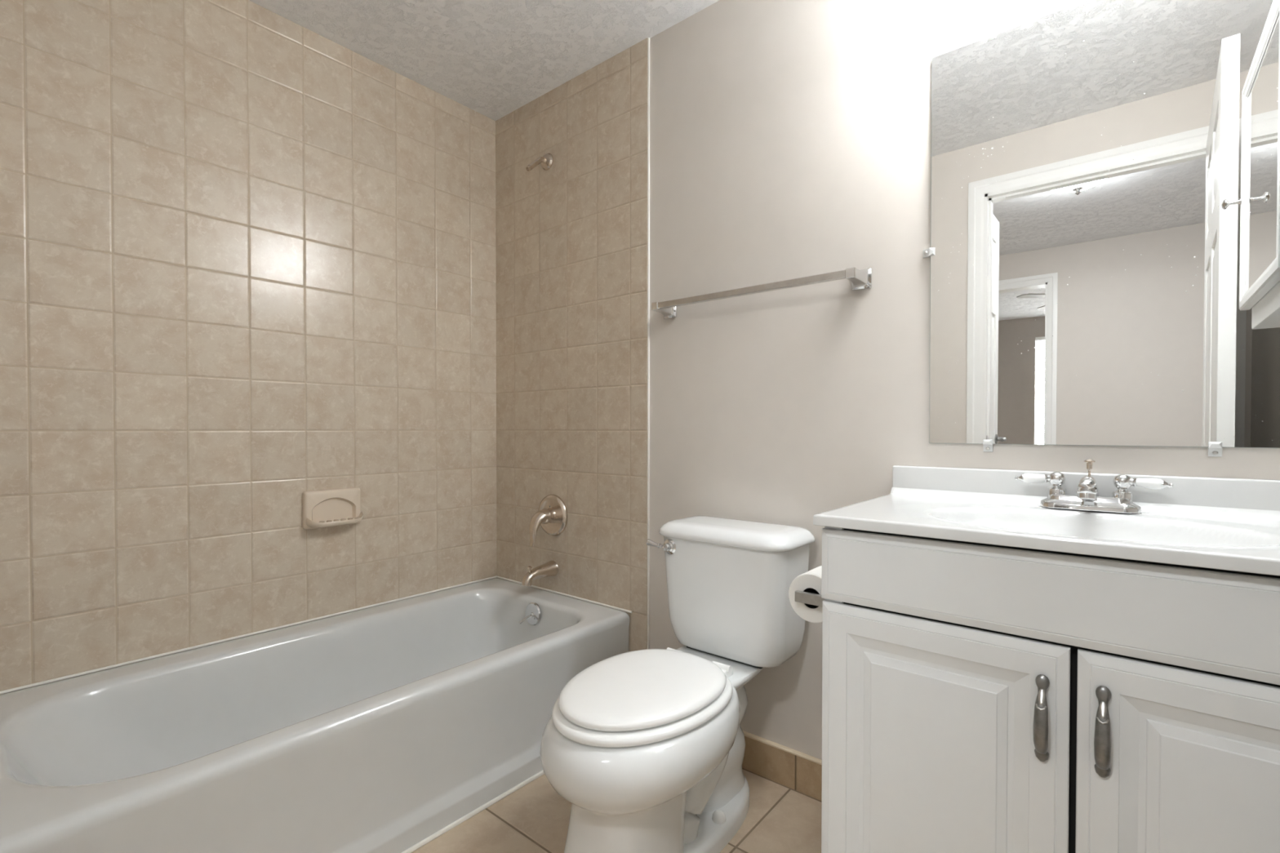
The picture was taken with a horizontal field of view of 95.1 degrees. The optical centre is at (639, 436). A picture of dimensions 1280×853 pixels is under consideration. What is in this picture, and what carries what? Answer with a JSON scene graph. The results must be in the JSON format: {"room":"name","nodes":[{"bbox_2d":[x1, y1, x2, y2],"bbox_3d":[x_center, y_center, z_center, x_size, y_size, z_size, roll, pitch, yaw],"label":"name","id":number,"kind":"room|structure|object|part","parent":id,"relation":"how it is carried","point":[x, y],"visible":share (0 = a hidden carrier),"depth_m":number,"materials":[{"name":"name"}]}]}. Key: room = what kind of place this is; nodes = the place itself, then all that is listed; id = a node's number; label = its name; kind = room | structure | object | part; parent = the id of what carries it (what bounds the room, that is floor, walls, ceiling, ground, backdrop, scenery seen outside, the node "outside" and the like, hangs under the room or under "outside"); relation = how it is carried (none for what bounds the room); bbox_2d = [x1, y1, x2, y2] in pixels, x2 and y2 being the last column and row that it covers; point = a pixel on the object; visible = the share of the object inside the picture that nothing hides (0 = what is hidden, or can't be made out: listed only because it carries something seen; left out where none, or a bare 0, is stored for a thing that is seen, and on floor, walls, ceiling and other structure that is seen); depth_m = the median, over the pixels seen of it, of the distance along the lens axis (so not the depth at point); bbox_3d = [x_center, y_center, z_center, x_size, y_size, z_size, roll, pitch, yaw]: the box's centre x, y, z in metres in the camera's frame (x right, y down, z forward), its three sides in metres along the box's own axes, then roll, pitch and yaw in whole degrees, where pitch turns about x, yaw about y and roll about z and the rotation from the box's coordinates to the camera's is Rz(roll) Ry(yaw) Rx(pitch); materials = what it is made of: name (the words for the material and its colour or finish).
{"room":"bathroom","nodes":[
{"label":"bathroom","id":0,"kind":"room"},
{"bbox_2d":[0,0,496,694],"bbox_3d":[-1.174,-0.181,1.996,0.100,2.381,1.780,1,1,40],"label":"wall","id":1,"kind":"structure","parent":0,"point":[247,257],"depth_m":1.79,"materials":[{"name":"tile"}]},
{"bbox_2d":[0,575,631,694],"bbox_3d":[-0.828,0.627,1.733,0.787,0.008,1.562,1,1,40],"label":"trim","id":2,"kind":"structure","parent":1,"relation":"attached to","point":[496,576],"depth_m":1.88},
{"bbox_2d":[302,487,363,529],"bbox_3d":[-1.047,0.247,2.020,0.072,0.128,0.189,1,1,40],"label":"soap dish","id":3,"kind":"object","parent":1,"relation":"attached to","point":[322,508],"visible":1,"depth_m":2.02,"materials":[{"name":"beige ceramic"}]},
{"bbox_2d":[306,511,363,528],"bbox_3d":[-1.042,0.287,2.015,0.058,0.042,0.182,1,1,40],"label":"shelf","id":4,"kind":"object","parent":3,"relation":"attached to","point":[314,519],"depth_m":2.01,"materials":[{"name":"beige ceramic"}]},
{"bbox_2d":[248,0,719,120],"bbox_3d":[-0.551,-1.387,0.068,3.500,0.080,3.928,1,1,40],"label":"ceiling","id":5,"kind":"structure","parent":0,"point":[491,58],"depth_m":1.99,"materials":[{"name":"white paint"}]},
{"bbox_2d":[411,768,821,852],"bbox_3d":[-0.178,1.050,1.185,2.690,0.060,1.780,1,1,40],"label":"floor","id":6,"kind":"structure","parent":0,"point":[534,818],"depth_m":1.53,"materials":[{"name":"tile"}]},
{"bbox_2d":[0,577,630,852],"bbox_3d":[-0.827,0.821,1.732,0.786,0.382,1.559,1,1,40],"label":"bathtub","id":7,"kind":"object","parent":6,"relation":"on","point":[378,729],"visible":0.98,"depth_m":1.51,"materials":[{"name":"white ceramic"}]},
{"bbox_2d":[401,770,544,852],"bbox_3d":[-0.522,1.012,1.482,0.013,0.013,1.559,1,1,40],"label":"trim","id":8,"kind":"structure","parent":7,"relation":"attached to","point":[423,842],"depth_m":1.56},
{"bbox_3d":[-0.433,0.688,2.219,0.055,0.035,0.018,-1,1,-36],"label":"trip lever","id":9,"kind":"part","parent":7,"relation":"part of","materials":[{"name":"silver metal"}]},
{"bbox_3d":[-0.409,0.677,2.237,0.086,0.086,0.017,1,1,40],"label":"overflow plate","id":10,"kind":"part","parent":7,"relation":"part of","materials":[{"name":"silver metal"}]},
{"bbox_2d":[540,515,814,852],"bbox_3d":[0.090,0.634,1.476,0.428,0.764,0.762,1,1,40],"label":"toilet","id":11,"kind":"object","parent":6,"relation":"on","point":[646,748],"visible":1,"depth_m":1.40,"materials":[{"name":"white ceramic"}]},
{"bbox_3d":[0.007,0.824,1.397,0.398,0.386,0.532,1,1,40],"label":"bowl","id":12,"kind":"part","parent":11,"relation":"part of","materials":[{"name":"white ceramic"}]},
{"bbox_3d":[0.006,0.618,1.399,0.365,0.021,0.482,1,1,40],"label":"seat","id":13,"kind":"part","parent":11,"relation":"part of","materials":[{"name":"white plastic"}]},
{"bbox_3d":[0.005,0.591,1.398,0.339,0.024,0.448,1,1,40],"label":"lid","id":14,"kind":"part","parent":11,"relation":"part of","materials":[{"name":"white plastic"}]},
{"bbox_3d":[0.049,0.314,1.707,0.066,0.026,0.019,1,1,33],"label":"flush lever","id":15,"kind":"part","parent":11,"relation":"part of","materials":[{"name":"silver metal"}]},
{"bbox_3d":[0.267,0.451,1.683,0.394,0.325,0.200,1,1,40],"label":"tank","id":16,"kind":"part","parent":11,"relation":"part of","materials":[{"name":"white ceramic"}]},
{"bbox_3d":[0.264,0.271,1.678,0.424,0.042,0.221,1,1,40],"label":"tank lid","id":17,"kind":"part","parent":11,"relation":"part of","materials":[{"name":"white ceramic"}]},
{"bbox_2d":[821,526,1279,852],"bbox_3d":[0.800,0.597,1.057,0.802,0.850,0.501,1,1,40],"label":"vanity cabinet","id":18,"kind":"object","parent":6,"relation":"on","point":[977,697],"visible":1,"depth_m":0.91,"materials":[{"name":"white wood"}]},
{"bbox_2d":[794,590,824,607],"bbox_3d":[0.424,0.354,1.307,0.101,0.048,0.172,1,1,40],"label":"paper holder","id":19,"kind":"object","parent":18,"relation":"attached to","point":[814,598],"visible":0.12,"depth_m":1.26,"materials":[{"name":"metal"}]},
{"bbox_2d":[788,565,822,622],"bbox_3d":[0.408,0.353,1.321,0.108,0.108,0.104,1,1,40],"label":"toilet paper roll","id":20,"kind":"object","parent":19,"relation":"on","point":[810,581],"visible":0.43,"depth_m":1.29,"materials":[{"name":"white paper"}]},
{"bbox_3d":[0.673,0.574,0.903,0.800,0.800,0.008,1,1,40],"label":"frame","id":21,"kind":"part","parent":18,"relation":"part of","materials":[{"name":"white wood"}]},
{"bbox_3d":[0.507,0.626,1.024,0.390,0.608,0.016,1,1,40],"label":"door","id":22,"kind":"part","parent":18,"relation":"part of","materials":[{"name":"white wood"}]},
{"bbox_3d":[0.618,0.436,0.901,0.020,0.135,0.031,1,1,40],"label":"handle","id":23,"kind":"part","parent":18,"relation":"part of","materials":[{"name":"grey metal"}]},
{"bbox_2d":[813,465,1279,576],"bbox_3d":[0.811,0.185,1.060,0.822,0.210,0.506,1,1,40],"label":"countertop","id":24,"kind":"structure","parent":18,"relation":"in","point":[1220,523],"depth_m":1.11,"materials":[{"name":"white stone"}]},
{"bbox_2d":[1014,459,1173,513],"bbox_3d":[0.902,0.098,1.179,0.256,0.102,0.116,1,1,40],"label":"sink faucet","id":25,"kind":"object","parent":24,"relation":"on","point":[1087,497],"visible":1,"depth_m":1.17,"materials":[{"name":"silver metal"}]},
{"bbox_3d":[0.846,0.089,1.257,0.041,0.022,0.022,1,1,40],"label":"porcelain lever","id":26,"kind":"part","parent":25,"relation":"part of","materials":[{"name":"white ceramic"}]},
{"bbox_3d":[0.880,0.101,1.236,0.033,0.054,0.033,1,1,40],"label":"handle","id":27,"kind":"part","parent":25,"relation":"part of","materials":[{"name":"silver metal"}]},
{"bbox_3d":[0.901,0.107,1.177,0.037,0.059,0.106,1,1,40],"label":"spout","id":28,"kind":"part","parent":25,"relation":"part of","materials":[{"name":"silver metal"}]},
{"bbox_3d":[0.932,0.085,1.215,0.019,0.078,0.019,1,1,40],"label":"lift rod","id":29,"kind":"part","parent":25,"relation":"part of","materials":[{"name":"silver metal"}]},
{"bbox_3d":[0.921,0.134,1.202,0.166,0.029,0.058,1,1,40],"label":"plate","id":30,"kind":"part","parent":25,"relation":"part of","materials":[{"name":"silver metal"}]},
{"bbox_3d":[0.962,0.102,1.167,0.033,0.054,0.033,1,1,40],"label":"handle","id":31,"kind":"part","parent":25,"relation":"part of","materials":[{"name":"silver metal"}]},
{"bbox_3d":[0.990,0.091,1.138,0.041,0.022,0.022,1,1,40],"label":"porcelain lever","id":32,"kind":"part","parent":25,"relation":"part of","materials":[{"name":"white ceramic"}]},
{"bbox_3d":[0.664,0.250,0.889,0.802,0.136,0.016,1,1,40],"label":"drawer","id":33,"kind":"part","parent":18,"relation":"part of","materials":[{"name":"white wood"}]},
{"bbox_3d":[0.675,0.434,0.854,0.020,0.135,0.031,1,1,40],"label":"handle","id":34,"kind":"part","parent":18,"relation":"part of","materials":[{"name":"grey metal"}]},
{"bbox_3d":[0.818,0.630,0.766,0.398,0.608,0.016,1,1,40],"label":"door","id":35,"kind":"part","parent":18,"relation":"part of","materials":[{"name":"white wood"}]},
{"bbox_2d":[495,0,1279,759],"bbox_3d":[0.365,-0.179,1.823,2.690,2.381,0.120,1,1,40],"label":"wall","id":36,"kind":"structure","parent":0,"point":[789,139],"depth_m":1.82,"materials":[{"name":"beige paint"}]},
{"bbox_2d":[525,152,553,171],"bbox_3d":[-0.404,-1.082,2.303,0.066,0.102,0.107,1,1,40],"label":"shower arm","id":37,"kind":"object","parent":36,"relation":"attached to","point":[546,161],"visible":1,"depth_m":2.32,"materials":[{"name":"silver metal"}]},
{"bbox_2d":[521,560,558,586],"bbox_3d":[-0.397,0.533,2.289,0.069,0.074,0.152,1,1,40],"label":"tub spout","id":38,"kind":"object","parent":36,"relation":"attached to","point":[550,568],"visible":1,"depth_m":2.28,"materials":[{"name":"silver metal"}]},
{"bbox_2d":[529,494,567,546],"bbox_3d":[-0.383,0.326,2.297,0.166,0.192,0.116,1,1,40],"label":"shower valve","id":39,"kind":"object","parent":36,"relation":"attached to","point":[551,515],"visible":1,"depth_m":2.30,"materials":[{"name":"silver metal"}]},
{"bbox_3d":[-0.397,0.353,2.281,0.070,0.139,0.074,1,1,40],"label":"lever","id":40,"kind":"part","parent":39,"relation":"part of","materials":[{"name":"silver metal"}]},
{"bbox_2d":[647,37,649,648],"bbox_3d":[0.030,-0.181,2.029,0.006,2.381,0.007,1,1,40],"label":"trim","id":41,"kind":"structure","parent":36,"relation":"attached to","point":[648,38],"depth_m":2.02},
{"bbox_2d":[651,266,871,319],"bbox_3d":[0.320,-0.422,1.733,0.689,0.052,0.088,1,1,40],"label":"towel bar","id":42,"kind":"object","parent":36,"relation":"attached to","point":[860,279],"visible":1,"depth_m":1.64,"materials":[{"name":"silver metal"}]},
{"bbox_3d":[0.074,-0.425,1.936,0.052,0.052,0.088,1,1,40],"label":"post","id":43,"kind":"part","parent":42,"relation":"part of","materials":[{"name":"silver metal"}]},
{"bbox_3d":[0.565,-0.419,1.530,0.052,0.052,0.088,1,1,40],"label":"post","id":44,"kind":"part","parent":42,"relation":"part of","materials":[{"name":"silver metal"}]},
{"bbox_2d":[742,730,822,800],"bbox_3d":[0.343,0.959,1.776,0.817,0.106,0.018,1,1,40],"label":"baseboard","id":45,"kind":"structure","parent":36,"relation":"attached to","point":[799,771],"depth_m":1.70,"materials":[{"name":"tile"}]},
{"bbox_2d":[982,439,993,452],"bbox_3d":[0.817,0.021,1.374,0.019,0.029,0.012,1,1,40],"label":"mirror clip","id":46,"kind":"object","parent":36,"relation":"attached to","point":[988,446],"visible":1,"depth_m":1.37,"materials":[{"name":"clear plastic"}]},
{"bbox_2d":[892,465,1279,511],"bbox_3d":[0.966,0.123,1.242,0.818,0.091,0.027,1,1,40],"label":"backsplash","id":47,"kind":"structure","parent":36,"relation":"attached to","point":[1222,492],"depth_m":1.22,"materials":[{"name":"white stone"}]},
{"bbox_2d":[928,0,1279,448],"bbox_3d":[1.002,-0.456,1.218,0.730,0.950,0.008,1,1,40],"label":"wall mirror","id":48,"kind":"object","parent":36,"relation":"attached to","point":[1105,174],"visible":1,"depth_m":1.23,"materials":[{"name":"clear glass"}]},
{"bbox_2d":[923,247,935,257],"bbox_3d":[0.716,-0.456,1.451,0.029,0.019,0.012,1,1,40],"label":"mirror clip","id":49,"kind":"object","parent":48,"relation":"attached to","point":[929,252],"visible":1,"depth_m":1.45,"materials":[{"name":"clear plastic"}]},
{"bbox_2d":[1208,441,1222,457],"bbox_3d":[1.110,0.024,1.130,0.019,0.029,0.012,1,1,40],"label":"mirror clip","id":50,"kind":"object","parent":36,"relation":"attached to","point":[1215,448],"visible":1,"depth_m":1.13,"materials":[{"name":"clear plastic"}]}
]}

